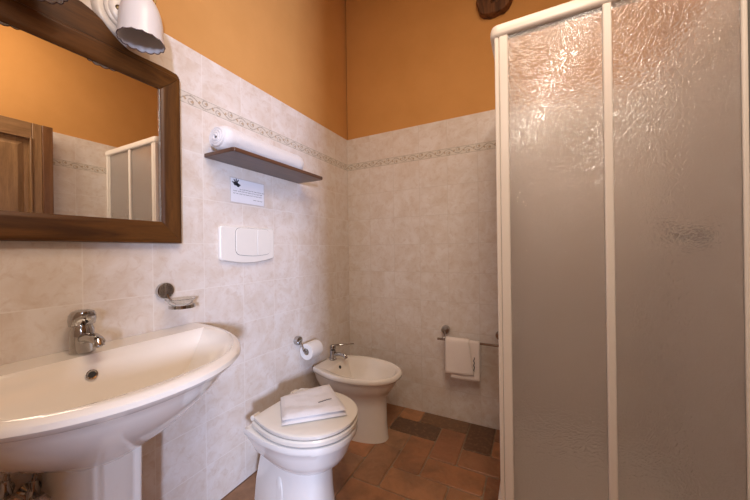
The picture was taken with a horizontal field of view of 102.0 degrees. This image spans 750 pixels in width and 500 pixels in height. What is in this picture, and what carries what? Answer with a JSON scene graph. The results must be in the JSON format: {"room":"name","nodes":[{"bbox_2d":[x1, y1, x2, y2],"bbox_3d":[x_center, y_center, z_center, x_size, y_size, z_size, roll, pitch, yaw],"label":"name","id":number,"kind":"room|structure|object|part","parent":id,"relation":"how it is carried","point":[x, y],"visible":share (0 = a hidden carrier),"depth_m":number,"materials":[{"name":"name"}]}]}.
{"room":"bathroom","nodes":[
{"label":"bathroom","id":0,"kind":"room"},
{"bbox_2d":[0,0,349,499],"bbox_3d":[-0.915,-0.499,1.113,0.120,3.250,3.090,-1,0,27],"label":"wall","id":1,"kind":"structure","parent":0,"point":[273,72],"depth_m":1.43,"materials":[{"name":"tile"}]},
{"bbox_2d":[0,474,23,499],"bbox_3d":[-0.951,0.613,0.781,0.089,0.103,0.052,-1,0,27],"label":"shutoff valve","id":2,"kind":"object","parent":1,"relation":"attached to","point":[7,487],"visible":0.81,"depth_m":0.78,"materials":[{"name":"silver metal"}]},
{"bbox_3d":[-0.927,0.641,0.769,0.036,0.039,0.045,-1,0,27],"label":"knob","id":3,"kind":"part","parent":2,"relation":"part of","materials":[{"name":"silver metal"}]},
{"bbox_2d":[16,473,50,499],"bbox_3d":[-0.928,0.646,0.826,0.089,0.103,0.052,-1,0,27],"label":"shutoff valve","id":4,"kind":"object","parent":1,"relation":"attached to","point":[31,490],"visible":0.82,"depth_m":0.82,"materials":[{"name":"silver metal"}]},
{"bbox_3d":[-0.904,0.674,0.814,0.036,0.039,0.045,-1,0,27],"label":"knob","id":5,"kind":"part","parent":4,"relation":"part of","materials":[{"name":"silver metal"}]},
{"bbox_2d":[37,0,67,4],"bbox_3d":[-0.906,-0.807,0.797,0.191,0.255,0.176,-1,0,27],"label":"wall sconce","id":6,"kind":"object","parent":1,"relation":"attached to","point":[61,2],"visible":1,"depth_m":0.84,"materials":[{"name":"ceramic"}]},
{"bbox_3d":[-0.879,-0.761,0.779,0.128,0.158,0.128,-1,0,27],"label":"lamp shade","id":7,"kind":"part","parent":6,"relation":"part of","materials":[{"name":"white glass"}]},
{"bbox_2d":[0,0,181,242],"bbox_3d":[-0.925,-0.399,0.921,0.033,0.749,0.640,-1,0,27],"label":"wall mirror","id":8,"kind":"object","parent":1,"relation":"attached to","point":[90,150],"visible":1,"depth_m":0.94,"materials":[{"name":"brown wood"}]},
{"bbox_3d":[-0.927,-0.639,0.921,0.031,0.069,0.638,-1,0,27],"label":"frame rail","id":9,"kind":"part","parent":8,"relation":"part of","materials":[{"name":"brown wood"}]},
{"bbox_3d":[-0.919,-0.065,0.921,0.031,0.080,0.639,-1,0,27],"label":"frame rail","id":10,"kind":"part","parent":8,"relation":"part of","materials":[{"name":"brown wood"}]},
{"bbox_2d":[90,0,164,54],"bbox_3d":[-0.794,-0.808,1.015,0.191,0.255,0.176,-1,0,27],"label":"wall sconce","id":11,"kind":"object","parent":1,"relation":"attached to","point":[137,24],"visible":1,"depth_m":0.99,"materials":[{"name":"ceramic"}]},
{"bbox_3d":[-0.767,-0.762,0.997,0.128,0.158,0.128,-1,0,27],"label":"lamp shade","id":12,"kind":"part","parent":11,"relation":"part of","materials":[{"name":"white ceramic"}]},
{"bbox_2d":[155,283,195,309],"bbox_3d":[-0.749,0.172,1.157,0.118,0.097,0.106,-1,0,27],"label":"soap dish","id":13,"kind":"object","parent":1,"relation":"attached to","point":[163,290],"visible":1,"depth_m":1.14,"materials":[{"name":"silver metal"}]},
{"bbox_3d":[-0.737,0.198,1.152,0.094,0.028,0.103,-1,0,27],"label":"glass dish","id":14,"kind":"part","parent":13,"relation":"part of","materials":[{"name":"white"}]},
{"bbox_2d":[218,225,273,262],"bbox_3d":[-0.626,-0.024,1.506,0.022,0.178,0.323,-1,0,27],"label":"flush plate","id":15,"kind":"object","parent":1,"relation":"attached to","point":[236,244],"visible":1,"depth_m":1.47,"materials":[{"name":"white plastic"}]},
{"bbox_2d":[230,176,264,206],"bbox_3d":[-0.634,-0.287,1.519,0.002,0.123,0.208,-1,0,27],"label":"card","id":16,"kind":"object","parent":1,"relation":"attached to","point":[242,191],"visible":1,"depth_m":1.51,"materials":[{"name":"white paper"}]},
{"bbox_2d":[204,147,322,183],"bbox_3d":[-0.520,-0.413,1.541,0.190,0.018,0.603,-1,0,27],"label":"wall shelf","id":17,"kind":"object","parent":1,"relation":"attached to","point":[235,156],"visible":1,"depth_m":1.45,"materials":[{"name":"brown wood"}]},
{"bbox_2d":[209,126,303,169],"bbox_3d":[-0.549,-0.475,1.480,0.124,0.105,0.507,-1,0,27],"label":"rolled towel","id":18,"kind":"object","parent":17,"relation":"on","point":[220,137],"visible":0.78,"depth_m":1.34,"materials":[{"name":"white fabric"}]},
{"bbox_2d":[293,336,307,352],"bbox_3d":[-0.412,0.558,1.844,0.081,0.087,0.151,-1,0,27],"label":"toilet paper holder","id":19,"kind":"object","parent":1,"relation":"attached to","point":[298,340],"visible":0.78,"depth_m":1.79,"materials":[{"name":"silver metal"}]},
{"bbox_2d":[300,339,322,359],"bbox_3d":[-0.383,0.601,1.835,0.096,0.096,0.100,-1,0,27],"label":"toilet paper roll","id":20,"kind":"object","parent":19,"relation":"hanging from","point":[315,348],"visible":0.9,"depth_m":1.80,"materials":[{"name":"paper"}]},
{"bbox_2d":[221,403,499,499],"bbox_3d":[0.384,1.168,0.456,2.990,0.121,3.090,-1,0,27],"label":"floor","id":21,"kind":"structure","parent":0,"point":[424,456],"depth_m":1.57,"materials":[{"name":"tile"}]},
{"bbox_2d":[0,323,240,499],"bbox_3d":[-0.678,0.712,0.810,0.545,0.822,0.782,-1,0,27],"label":"washbasin","id":22,"kind":"object","parent":21,"relation":"on","point":[83,422],"visible":0.99,"depth_m":0.78,"materials":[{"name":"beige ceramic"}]},
{"bbox_2d":[67,309,105,354],"bbox_3d":[-0.837,0.240,0.888,0.150,0.128,0.064,-1,0,27],"label":"faucet","id":23,"kind":"object","parent":22,"relation":"on","point":[83,338],"visible":1,"depth_m":0.88,"materials":[{"name":"silver metal"}]},
{"bbox_3d":[-0.863,0.202,0.901,0.094,0.052,0.064,-1,0,27],"label":"lever","id":24,"kind":"part","parent":23,"relation":"part of","materials":[{"name":"silver metal"}]},
{"bbox_3d":[-0.825,0.260,0.882,0.103,0.042,0.038,-1,0,27],"label":"spout","id":25,"kind":"part","parent":23,"relation":"part of","materials":[{"name":"silver metal"}]},
{"bbox_2d":[243,388,357,499],"bbox_3d":[-0.301,0.903,1.332,0.469,0.430,0.380,-1,0,27],"label":"toilet","id":26,"kind":"object","parent":21,"relation":"on","point":[297,461],"visible":0.81,"depth_m":1.21,"materials":[{"name":"white ceramic"}]},
{"bbox_3d":[-0.300,0.931,1.332,0.469,0.375,0.380,-1,0,27],"label":"bowl","id":27,"kind":"part","parent":26,"relation":"part of","materials":[{"name":"white ceramic"}]},
{"bbox_3d":[-0.272,0.727,1.316,0.399,0.024,0.376,-1,0,27],"label":"seat","id":28,"kind":"part","parent":26,"relation":"part of","materials":[{"name":"white plastic"}]},
{"bbox_3d":[-0.268,0.699,1.314,0.388,0.022,0.374,-1,0,27],"label":"lid","id":29,"kind":"part","parent":26,"relation":"part of","materials":[{"name":"white plastic"}]},
{"bbox_2d":[280,384,347,424],"bbox_3d":[-0.287,0.668,1.326,0.258,0.041,0.275,-1,0,-24],"label":"folded towel","id":30,"kind":"object","parent":26,"relation":"on","point":[320,402],"visible":1,"depth_m":1.27,"materials":[{"name":"fabric"}]},
{"bbox_2d":[313,355,401,443],"bbox_3d":[-0.091,0.917,1.867,0.536,0.398,0.374,-1,0,27],"label":"bidet","id":31,"kind":"object","parent":21,"relation":"on","point":[368,381],"visible":0.87,"depth_m":1.76,"materials":[{"name":"beige ceramic"}]},
{"bbox_2d":[329,343,353,360],"bbox_3d":[-0.222,0.668,1.983,0.163,0.102,0.075,-1,0,5],"label":"faucet","id":32,"kind":"object","parent":31,"relation":"on","point":[333,353],"visible":1,"depth_m":1.98,"materials":[{"name":"silver metal"}]},
{"bbox_3d":[-0.231,0.683,1.977,0.101,0.036,0.026,-1,0,27],"label":"spout","id":33,"kind":"part","parent":32,"relation":"part of","materials":[{"name":"silver metal"}]},
{"bbox_3d":[-0.220,0.634,2.011,0.159,0.034,0.042,-1,0,-10],"label":"lever","id":34,"kind":"part","parent":32,"relation":"part of","materials":[{"name":"silver metal"}]},
{"bbox_3d":[0.949,1.051,1.326,0.693,0.100,0.784,-1,0,27],"label":"shower tray","id":35,"kind":"object","parent":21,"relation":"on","visible":0},
{"bbox_2d":[490,0,749,499],"bbox_3d":[0.932,0.076,1.327,0.701,1.850,0.786,-1,0,27],"label":"shower enclosure","id":36,"kind":"object","parent":35,"relation":"on","point":[623,126],"visible":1,"depth_m":0.97,"materials":[{"name":"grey glass"}]},
{"bbox_3d":[0.470,0.089,1.145,0.014,1.769,0.020,-1,0,27],"label":"corner post","id":37,"kind":"part","parent":36,"relation":"part of","materials":[{"name":"white metal"}]},
{"bbox_3d":[0.944,0.984,1.327,0.701,0.034,0.786,-1,0,27],"label":"rail","id":38,"kind":"part","parent":36,"relation":"part of","materials":[{"name":"white metal"}]},
{"bbox_3d":[0.920,-0.824,1.328,0.701,0.048,0.786,-1,0,27],"label":"rail","id":39,"kind":"part","parent":36,"relation":"part of","materials":[{"name":"white metal"}]},
{"bbox_3d":[0.630,0.087,1.061,0.283,1.769,0.004,-1,0,27],"label":"glass panel","id":40,"kind":"part","parent":36,"relation":"part of","materials":[{"name":"white"}]},
{"bbox_3d":[0.906,0.083,0.919,0.290,1.769,0.004,-1,0,27],"label":"glass panel","id":41,"kind":"part","parent":36,"relation":"part of","materials":[{"name":"white"}]},
{"bbox_2d":[346,0,572,429],"bbox_3d":[1.150,-0.526,1.722,3.000,3.250,0.120,-1,0,27],"label":"wall","id":42,"kind":"structure","parent":0,"point":[421,122],"depth_m":2.07,"materials":[{"name":"tile"}]},
{"bbox_2d":[437,325,498,346],"bbox_3d":[0.601,0.535,1.897,0.413,0.084,0.078,-1,0,27],"label":"towel rail","id":43,"kind":"object","parent":42,"relation":"attached to","point":[445,329],"visible":0.55,"depth_m":1.95,"materials":[{"name":"silver metal"}]},
{"bbox_2d":[445,336,480,381],"bbox_3d":[0.545,0.677,1.887,0.208,0.256,0.052,-1,0,27],"label":"towel","id":44,"kind":"object","parent":43,"relation":"hanging from","point":[462,355],"visible":1,"depth_m":1.87,"materials":[{"name":"fabric"}]},
{"bbox_2d":[476,0,512,19],"bbox_3d":[0.731,-1.533,1.855,0.210,0.217,0.075,-1,0,27],"label":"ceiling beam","id":45,"kind":"structure","parent":42,"relation":"attached to","point":[487,9],"depth_m":1.84,"materials":[{"name":"brown wood"}]}
]}

